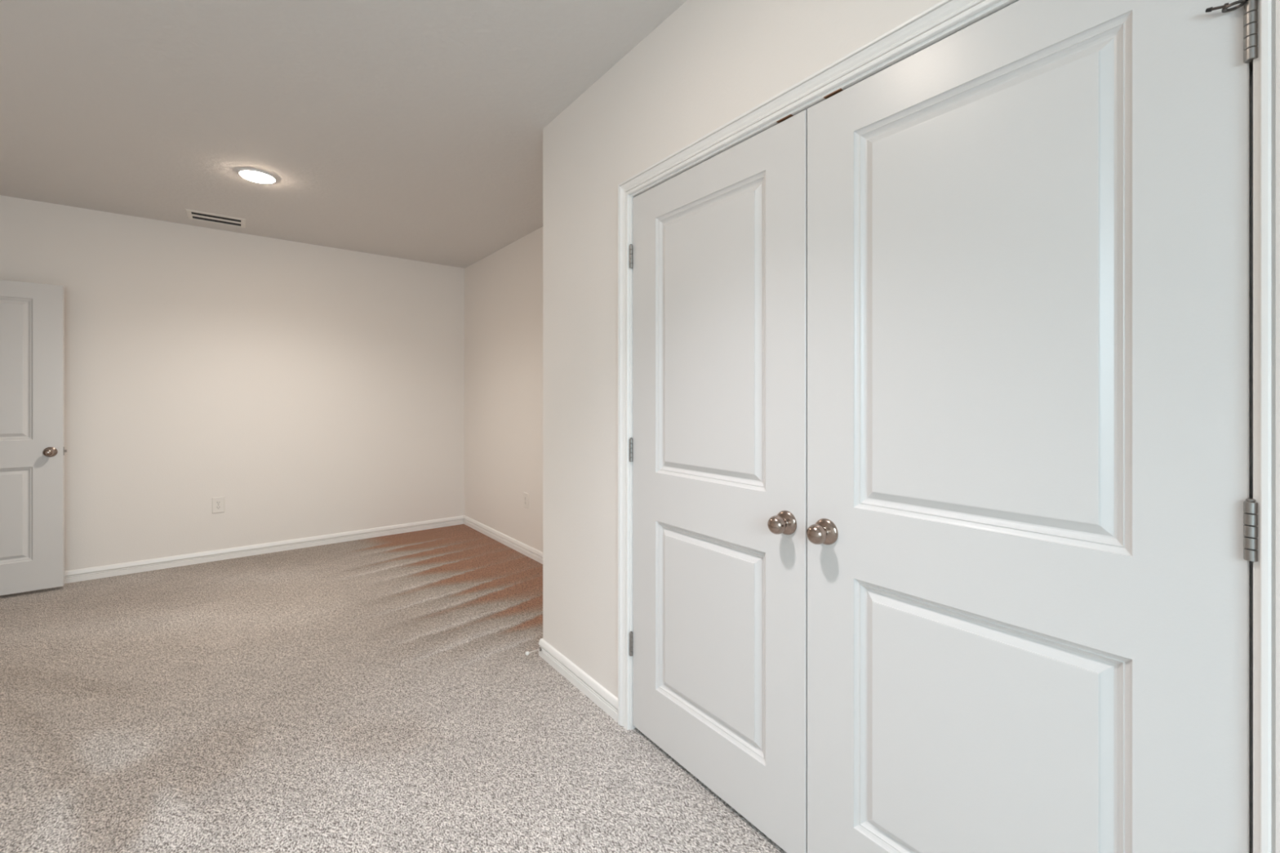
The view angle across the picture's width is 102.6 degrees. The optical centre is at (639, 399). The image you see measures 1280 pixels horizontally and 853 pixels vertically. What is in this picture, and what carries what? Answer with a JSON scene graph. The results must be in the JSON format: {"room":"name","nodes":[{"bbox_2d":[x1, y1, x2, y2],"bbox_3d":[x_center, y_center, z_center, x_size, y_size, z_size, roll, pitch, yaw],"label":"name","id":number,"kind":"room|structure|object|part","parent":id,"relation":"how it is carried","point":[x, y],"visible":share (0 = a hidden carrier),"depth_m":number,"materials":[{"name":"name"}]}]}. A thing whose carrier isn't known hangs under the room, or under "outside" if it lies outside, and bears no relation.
{"room":"empty bedroom","nodes":[
{"label":"empty bedroom","id":0,"kind":"room"},
{"bbox_2d":[0,195,464,570],"bbox_3d":[-3.214,-0.035,4.291,3.990,2.640,0.120,0,0,-38],"label":"wall","id":1,"kind":"structure","parent":0,"point":[315,390],"depth_m":4.18,"materials":[{"name":"white paint"}]},
{"bbox_2d":[212,496,224,513],"bbox_3d":[-3.364,0.843,4.092,0.079,0.126,0.008,0,0,-38],"label":"electrical outlet","id":2,"kind":"object","parent":1,"relation":"attached to","point":[218,503],"visible":1,"depth_m":4.09,"materials":[{"name":"white plastic"}]},
{"bbox_2d":[64,515,463,583],"bbox_3d":[-3.236,1.242,4.188,3.587,0.085,0.014,0,0,-38],"label":"baseboard","id":3,"kind":"structure","parent":1,"relation":"attached to","point":[131,567],"depth_m":4.19,"materials":[{"name":"white paint"}]},
{"bbox_2d":[0,0,687,268],"bbox_3d":[-1.558,-1.405,1.226,5.250,0.100,7.350,0,0,-38],"label":"ceiling","id":4,"kind":"structure","parent":0,"point":[412,130],"depth_m":2.36,"materials":[{"name":"white paint"}]},
{"bbox_2d":[185,208,245,227],"bbox_3d":[-3.173,-1.351,3.847,0.340,0.008,0.236,0,0,-38],"label":"ceiling vent","id":5,"kind":"object","parent":4,"relation":"in","point":[192,215],"visible":1,"depth_m":3.84,"materials":[{"name":"white metal"}]},
{"bbox_2d":[237,168,276,183],"bbox_3d":[-2.313,-1.343,3.102,0.189,0.025,0.189,0,0,-38],"label":"recessed light","id":6,"kind":"object","parent":4,"relation":"in","point":[253,175],"visible":1,"depth_m":3.07,"materials":[{"name":"white paint"}]},
{"bbox_2d":[0,524,786,852],"bbox_3d":[-1.059,1.285,1.520,3.800,0.001,7.000,0,0,-38],"label":"floor","id":7,"kind":"structure","parent":0,"point":[384,694],"depth_m":2.04,"materials":[{"name":"carpet"}]},
{"bbox_2d":[464,226,542,552],"bbox_3d":[-0.025,-0.035,3.215,0.120,2.640,5.504,0,0,-39],"label":"wall","id":8,"kind":"structure","parent":0,"point":[504,289],"depth_m":4.53,"materials":[{"name":"white paint"}]},
{"bbox_2d":[463,515,542,564],"bbox_3d":[-0.884,1.242,4.158,0.014,0.085,2.953,0,0,-39],"label":"baseboard","id":9,"kind":"structure","parent":8,"relation":"attached to","point":[535,554],"depth_m":4.51,"materials":[{"name":"white paint"}]},
{"bbox_2d":[523,492,528,508],"bbox_3d":[-0.943,0.835,4.236,0.008,0.126,0.079,0,0,-39],"label":"electrical outlet","id":10,"kind":"object","parent":8,"relation":"attached to","point":[525,495],"visible":1,"depth_m":4.23,"materials":[{"name":"white plastic"}]},
{"bbox_2d":[524,646,541,655],"bbox_3d":[-0.528,1.245,2.533,0.080,0.021,0.021,0,0,-38],"label":"door stop","id":11,"kind":"object","parent":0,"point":[526,653],"visible":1,"depth_m":2.53,"materials":[{"name":"silver metal"}]},
{"bbox_2d":[542,0,942,697],"bbox_3d":[0.762,-0.035,1.058,0.110,2.640,3.931,0,0,-38],"label":"wall","id":12,"kind":"structure","parent":0,"point":[709,63],"depth_m":2.12,"materials":[{"name":"white paint"}]},
{"bbox_2d":[538,638,617,722],"bbox_3d":[-0.015,1.242,2.526,0.718,0.085,0.690,0,0,-38],"label":"baseboard","id":13,"kind":"structure","parent":12,"relation":"attached to","point":[591,688],"depth_m":2.26,"materials":[{"name":"white paint"}]},
{"bbox_2d":[629,109,807,852],"bbox_3d":[0.194,0.242,1.682,0.100,2.049,0.781,0,0,-38],"label":"door","id":14,"kind":"structure","parent":12,"relation":"in","point":[718,249],"depth_m":1.61,"materials":[{"name":"white paint"}]},
{"bbox_3d":[0.219,-0.199,1.692,0.012,0.883,0.447,0,0,-38],"label":"panel","id":15,"kind":"part","parent":14,"relation":"part of","materials":[{"name":"white paint"}]},
{"bbox_3d":[0.219,0.755,1.692,0.012,0.568,0.447,0,0,-38],"label":"panel","id":16,"kind":"part","parent":14,"relation":"part of","materials":[{"name":"white paint"}]},
{"bbox_3d":[0.377,0.344,1.407,0.050,0.050,0.050,0,0,-38],"label":"knob","id":17,"kind":"part","parent":14,"relation":"part of","materials":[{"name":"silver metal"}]},
{"bbox_2d":[617,0,1279,852],"bbox_3d":[0.477,0.217,1.408,0.129,2.136,1.679,0,0,-38],"label":"door frame","id":18,"kind":"structure","parent":12,"relation":"attached to","point":[945,18],"depth_m":0.77,"materials":[{"name":"white paint"}]},
{"bbox_3d":[0.415,-0.785,1.445,0.035,0.005,0.048,0,0,-38],"label":"strike plate","id":19,"kind":"part","parent":18,"relation":"part of","materials":[{"name":"brown metal"}]},
{"bbox_3d":[0.506,-0.785,1.327,0.035,0.005,0.048,0,0,-38],"label":"strike plate","id":20,"kind":"part","parent":18,"relation":"part of","materials":[{"name":"brown metal"}]},
{"bbox_2d":[806,0,1257,852],"bbox_3d":[0.676,0.242,1.065,0.100,2.049,0.776,0,0,-38],"label":"door","id":21,"kind":"structure","parent":12,"relation":"in","point":[1032,531],"depth_m":0.98,"materials":[{"name":"white paint"}]},
{"bbox_3d":[0.453,0.344,1.310,0.050,0.050,0.050,0,0,-38],"label":"knob","id":22,"kind":"part","parent":21,"relation":"part of","materials":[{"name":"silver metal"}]},
{"bbox_3d":[0.695,-0.199,1.082,0.012,0.883,0.453,0,0,-38],"label":"panel","id":23,"kind":"part","parent":21,"relation":"part of","materials":[{"name":"white paint"}]},
{"bbox_3d":[0.695,0.755,1.082,0.012,0.568,0.453,0,0,-38],"label":"panel","id":24,"kind":"part","parent":21,"relation":"part of","materials":[{"name":"white paint"}]},
{"bbox_2d":[1205,0,1248,13],"bbox_3d":[0.905,-0.604,0.779,0.061,0.015,0.022,0,0,40],"label":"door stop","id":25,"kind":"object","parent":21,"relation":"attached to","point":[1226,6],"visible":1,"depth_m":0.78,"materials":[{"name":"grey metal"}]},
{"bbox_3d":[0.893,-0.603,0.790,0.008,0.012,0.020,0,0,-27],"label":"rod","id":26,"kind":"part","parent":25,"relation":"part of","materials":[{"name":"grey metal"}]},
{"bbox_3d":[-2.577,-0.035,0.336,0.110,2.640,6.900,0,0,-38],"label":"wall","id":27,"kind":"structure","parent":0,"visible":0},
{"bbox_2d":[0,280,66,595],"bbox_3d":[-4.190,0.247,3.228,0.775,2.035,0.100,0,0,-38],"label":"door","id":28,"kind":"structure","parent":27,"relation":"in","point":[32,315],"depth_m":3.39,"materials":[{"name":"white paint"}]},
{"bbox_3d":[-4.211,-0.198,3.244,0.440,0.883,0.012,0,0,-38],"label":"panel","id":29,"kind":"part","parent":28,"relation":"part of","materials":[{"name":"white paint"}]},
{"bbox_3d":[-4.211,0.755,3.244,0.440,0.568,0.012,0,0,-38],"label":"panel","id":30,"kind":"part","parent":28,"relation":"part of","materials":[{"name":"white paint"}]},
{"bbox_3d":[-3.925,0.353,3.402,0.050,0.050,0.050,0,0,-38],"label":"knob","id":31,"kind":"part","parent":28,"relation":"part of","materials":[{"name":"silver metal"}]}
]}

